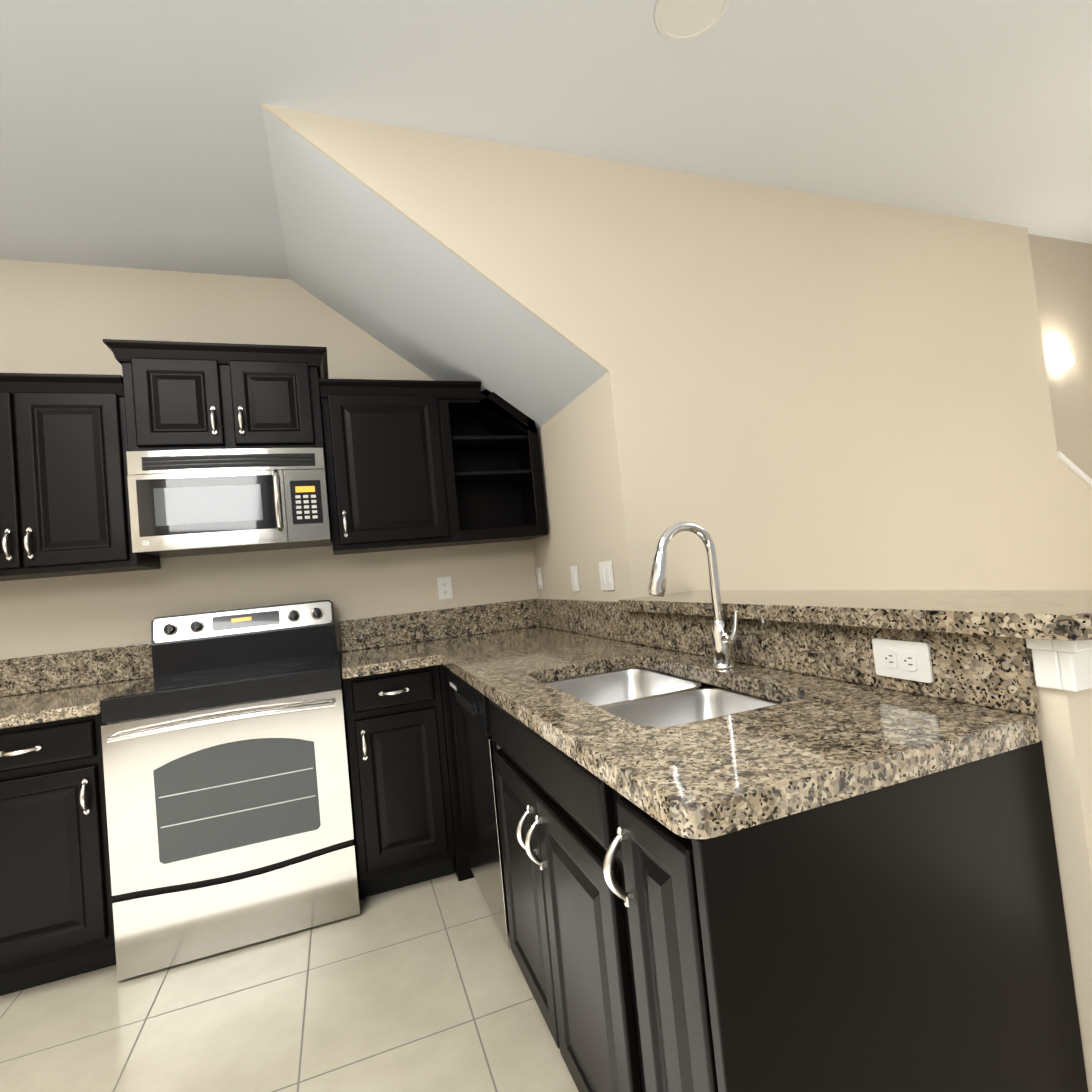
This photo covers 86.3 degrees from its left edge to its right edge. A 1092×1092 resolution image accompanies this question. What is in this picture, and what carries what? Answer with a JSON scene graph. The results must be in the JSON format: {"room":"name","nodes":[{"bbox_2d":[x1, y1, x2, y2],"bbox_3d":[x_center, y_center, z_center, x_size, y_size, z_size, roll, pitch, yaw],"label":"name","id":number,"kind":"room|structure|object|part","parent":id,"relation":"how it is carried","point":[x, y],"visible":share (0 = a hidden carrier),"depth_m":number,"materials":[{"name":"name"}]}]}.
{"room":"kitchen","nodes":[
{"label":"kitchen","id":0,"kind":"room"},
{"bbox_2d":[0,259,537,843],"bbox_3d":[0.233,-0.052,3.365,9.700,2.760,0.120,-5,-3,-20],"label":"wall","id":1,"kind":"structure","parent":0,"point":[60,319],"depth_m":2.69,"materials":[{"name":"beige paint"}]},
{"bbox_2d":[0,643,152,696],"bbox_3d":[-2.165,0.535,2.396,0.953,0.150,0.020,-5,-3,-20],"label":"backsplash","id":2,"kind":"structure","parent":1,"relation":"attached to","point":[40,673],"depth_m":2.45,"materials":[{"name":"stone"}]},
{"bbox_2d":[0,373,160,580],"bbox_3d":[-2.169,-0.247,2.263,1.018,0.753,0.379,-5,-3,-20],"label":"upper cabinet","id":3,"kind":"object","parent":1,"relation":"attached to","point":[64,504],"visible":0.98,"depth_m":2.23,"materials":[{"name":"black wood"}]},
{"bbox_3d":[-1.947,-0.009,2.144,0.081,0.120,0.042,-5,-3,-20],"label":"handle","id":4,"kind":"part","parent":3,"relation":"part of","materials":[{"name":"silver metal"}]},
{"bbox_2d":[103,339,327,464],"bbox_3d":[-1.371,-0.600,2.551,0.811,0.434,0.419,-5,-3,-20],"label":"upper cabinet","id":5,"kind":"object","parent":1,"relation":"attached to","point":[187,395],"visible":0.96,"depth_m":2.39,"materials":[{"name":"black wood"}]},
{"bbox_3d":[-1.299,-0.515,2.369,0.117,0.120,0.042,-5,-3,-20],"label":"handle","id":6,"kind":"part","parent":5,"relation":"part of","materials":[{"name":"silver metal"}]},
{"bbox_2d":[126,448,331,557],"bbox_3d":[-1.323,-0.186,2.512,0.713,0.394,0.464,-5,-3,-20],"label":"microwave","id":7,"kind":"object","parent":5,"relation":"attached to","point":[191,502],"visible":1,"depth_m":2.34,"materials":[{"name":"silver metal"}]},
{"bbox_3d":[-1.095,-0.187,2.373,0.021,0.262,0.051,-5,-3,-20],"label":"handle","id":8,"kind":"part","parent":7,"relation":"part of","materials":[{"name":"silver metal"}]},
{"bbox_2d":[319,379,547,554],"bbox_3d":[-0.543,-0.417,2.851,1.003,0.823,0.379,-5,-3,-20],"label":"upper cabinet","id":9,"kind":"object","parent":1,"relation":"attached to","point":[414,464],"visible":0.96,"depth_m":2.69,"materials":[{"name":"black wood"}]},
{"bbox_3d":[-0.874,-0.098,2.530,0.017,0.120,0.042,-5,-3,-20],"label":"handle","id":10,"kind":"part","parent":9,"relation":"part of","materials":[{"name":"silver metal"}]},
{"bbox_2d":[339,599,535,651],"bbox_3d":[-0.538,0.400,2.978,0.977,0.150,0.025,-5,-3,-20],"label":"backsplash","id":11,"kind":"structure","parent":1,"relation":"attached to","point":[389,630],"depth_m":2.96,"materials":[{"name":"stone"}]},
{"bbox_2d":[437,576,452,599],"bbox_3d":[-0.521,0.218,3.007,0.072,0.116,0.008,-5,-3,-20],"label":"outlet","id":12,"kind":"object","parent":1,"relation":"attached to","point":[444,588],"visible":1,"depth_m":3.00,"materials":[{"name":"white plastic"}]},
{"bbox_2d":[0,844,578,1091],"bbox_3d":[1.453,1.135,0.250,9.700,0.100,6.620,-5,-3,-20],"label":"floor","id":13,"kind":"structure","parent":0,"point":[421,987],"depth_m":1.69,"materials":[{"name":"tile"}]},
{"bbox_2d":[0,713,115,995],"bbox_3d":[-1.769,1.042,2.151,0.453,0.873,0.669,-5,-3,-20],"label":"base cabinet","id":14,"kind":"object","parent":13,"relation":"on","point":[57,898],"visible":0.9,"depth_m":1.91,"materials":[{"name":"black wood"}]},
{"bbox_3d":[-1.633,0.775,1.886,0.236,0.252,0.042,-5,-3,-20],"label":"handle","id":15,"kind":"part","parent":14,"relation":"part of","materials":[{"name":"silver metal"}]},
{"bbox_2d":[0,677,150,728],"bbox_3d":[-2.052,0.607,2.097,0.953,0.040,0.645,-5,-3,-20],"label":"countertop","id":16,"kind":"structure","parent":14,"relation":"on","point":[45,706],"depth_m":2.04,"materials":[{"name":"stone"}]},
{"bbox_2d":[100,600,359,980],"bbox_3d":[-1.197,0.842,2.326,0.758,1.174,0.708,-5,-3,-20],"label":"range","id":17,"kind":"object","parent":13,"relation":"on","point":[227,790],"visible":1,"depth_m":2.06,"materials":[{"name":"silver metal"}]},
{"bbox_3d":[-1.111,0.606,2.032,0.709,0.034,0.063,-5,-3,-20],"label":"handle","id":18,"kind":"part","parent":17,"relation":"part of","materials":[{"name":"silver metal"}]},
{"bbox_2d":[343,665,455,897],"bbox_3d":[-0.660,0.950,2.550,0.372,0.873,0.669,-5,-3,-20],"label":"base cabinet","id":19,"kind":"object","parent":13,"relation":"on","point":[402,810],"visible":0.96,"depth_m":2.28,"materials":[{"name":"black wood"}]},
{"bbox_3d":[-0.615,0.690,2.253,0.196,0.252,0.042,-5,-3,-20],"label":"handle","id":20,"kind":"part","parent":19,"relation":"part of","materials":[{"name":"silver metal"}]},
{"bbox_2d":[439,665,473,881],"bbox_3d":[-0.190,0.912,2.752,0.648,0.873,0.607,-5,-3,-20],"label":"base cabinet","id":21,"kind":"object","parent":13,"relation":"on","point":[462,869],"visible":0.07,"depth_m":2.36,"materials":[{"name":"black wood"}]},
{"bbox_2d":[447,668,510,948],"bbox_3d":[0.034,0.856,2.114,0.640,0.848,0.626,-5,-3,-20],"label":"dishwasher","id":22,"kind":"object","parent":13,"relation":"on","point":[475,744],"visible":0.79,"depth_m":1.92,"materials":[{"name":"black metal"}]},
{"bbox_2d":[489,669,669,1091],"bbox_3d":[0.274,0.811,1.414,0.669,0.873,0.843,-5,-3,-20],"label":"base cabinet","id":23,"kind":"object","parent":13,"relation":"on","point":[570,939],"visible":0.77,"depth_m":1.17,"materials":[{"name":"black wood"}]},
{"bbox_3d":[-0.037,0.660,1.316,0.042,0.120,0.081,-5,-3,-20],"label":"handle","id":24,"kind":"part","parent":23,"relation":"part of","materials":[{"name":"silver metal"}]},
{"bbox_2d":[341,626,1039,838],"bbox_3d":[-0.110,0.407,1.860,1.023,0.040,2.411,-5,-3,-20],"label":"countertop","id":25,"kind":"structure","parent":23,"relation":"on","point":[809,742],"depth_m":0.95,"materials":[{"name":"stone"}]},
{"bbox_2d":[545,669,780,726],"bbox_3d":[0.254,0.475,1.433,0.392,0.200,0.782,-5,-3,-20],"label":"sink","id":26,"kind":"object","parent":25,"relation":"in","point":[644,697],"visible":0.21,"depth_m":1.46,"materials":[{"name":"silver metal"}]},
{"bbox_2d":[648,521,737,668],"bbox_3d":[0.379,0.126,1.468,0.225,0.388,0.125,-5,-3,-20],"label":"faucet","id":27,"kind":"object","parent":25,"relation":"on","point":[723,638],"visible":1,"depth_m":1.50,"materials":[{"name":"silver metal"}]},
{"bbox_2d":[603,740,1087,1091],"bbox_3d":[0.458,0.771,0.894,0.669,0.873,0.258,-5,-3,-20],"label":"base cabinet","id":28,"kind":"object","parent":13,"relation":"on","point":[909,936],"visible":0.88,"depth_m":0.79,"materials":[{"name":"black wood"}]},
{"bbox_3d":[0.106,0.487,0.878,0.042,0.120,0.017,-5,-3,-20],"label":"handle","id":29,"kind":"part","parent":28,"relation":"part of","materials":[{"name":"silver metal"}]},
{"bbox_2d":[262,107,606,429],"bbox_3d":[-0.514,-0.985,2.530,1.122,0.830,1.088,-5,-3,-20],"label":"ceiling","id":30,"kind":"structure","parent":0,"point":[360,255],"depth_m":2.35,"materials":[{"name":"white paint"}]},
{"bbox_2d":[0,0,1091,278],"bbox_3d":[1.174,-1.708,0.369,9.700,0.100,6.620,-5,-3,-20],"label":"ceiling","id":31,"kind":"structure","parent":0,"point":[132,134],"depth_m":1.93,"materials":[{"name":"white paint"}]},
{"bbox_2d":[655,0,729,40],"bbox_3d":[0.414,-1.526,1.649,0.210,0.006,0.210,-5,-3,-20],"label":"ceiling speaker","id":32,"kind":"object","parent":31,"relation":"attached to","point":[681,20],"visible":1,"depth_m":1.68,"materials":[{"name":"white plastic"}]},
{"bbox_2d":[262,104,1091,599],"bbox_3d":[1.438,-0.201,2.646,4.742,2.760,0.175,-5,-3,-20],"label":"wall","id":33,"kind":"structure","parent":0,"point":[798,390],"depth_m":2.46,"materials":[{"name":"beige paint"}]},
{"bbox_2d":[1048,358,1074,372],"bbox_3d":[2.760,-0.959,3.096,0.147,0.052,0.074,-5,-3,-20],"label":"sconce","id":34,"kind":"object","parent":33,"relation":"attached to","point":[1060,366],"visible":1,"depth_m":3.08,"materials":[{"name":"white glass"}]},
{"bbox_2d":[532,382,1091,1091],"bbox_3d":[0.402,-0.123,2.066,0.150,2.760,2.447,-5,-3,-20],"label":"wall","id":35,"kind":"structure","parent":0,"point":[579,535],"depth_m":2.28,"materials":[{"name":"beige paint"}]},
{"bbox_2d":[536,568,542,588],"bbox_3d":[-0.037,0.174,3.109,0.010,0.116,0.072,-5,-3,-20],"label":"switch","id":36,"kind":"object","parent":35,"relation":"attached to","point":[539,578],"visible":1,"depth_m":3.10,"materials":[{"name":"white plastic"}]},
{"bbox_2d":[570,566,578,591],"bbox_3d":[0.129,0.149,2.643,0.010,0.116,0.072,-5,-3,-20],"label":"switch","id":37,"kind":"object","parent":35,"relation":"attached to","point":[574,578],"visible":1,"depth_m":2.63,"materials":[{"name":"white plastic"}]},
{"bbox_2d":[598,561,614,589],"bbox_3d":[0.239,0.120,2.328,0.010,0.116,0.118,-5,-3,-20],"label":"switch","id":38,"kind":"object","parent":35,"relation":"attached to","point":[606,575],"visible":1,"depth_m":2.31,"materials":[{"name":"white plastic"}]},
{"bbox_2d":[532,598,1039,714],"bbox_3d":[0.351,0.273,2.034,0.020,0.150,2.409,-5,-3,-20],"label":"backsplash","id":39,"kind":"structure","parent":35,"relation":"attached to","point":[996,672],"depth_m":1.25,"materials":[{"name":"stone"}]},
{"bbox_2d":[872,638,933,682],"bbox_3d":[0.668,0.214,1.095,0.008,0.072,0.116,-5,-3,-20],"label":"outlet","id":40,"kind":"object","parent":39,"relation":"attached to","point":[906,660],"visible":1,"depth_m":1.09,"materials":[{"name":"white plastic"}]},
{"bbox_2d":[618,590,1091,640],"bbox_3d":[0.654,0.151,1.514,0.332,0.038,1.407,-5,-3,-20],"label":"countertop","id":41,"kind":"structure","parent":35,"relation":"on","point":[1062,615],"depth_m":1.11,"materials":[{"name":"stone"}]},
{"bbox_2d":[1025,638,1091,691],"bbox_3d":[0.835,0.170,0.929,0.198,0.082,0.130,-5,-3,-20],"label":"trim","id":42,"kind":"structure","parent":35,"relation":"attached to","point":[1063,665],"depth_m":0.86,"materials":[{"name":"white wood"}]}
]}

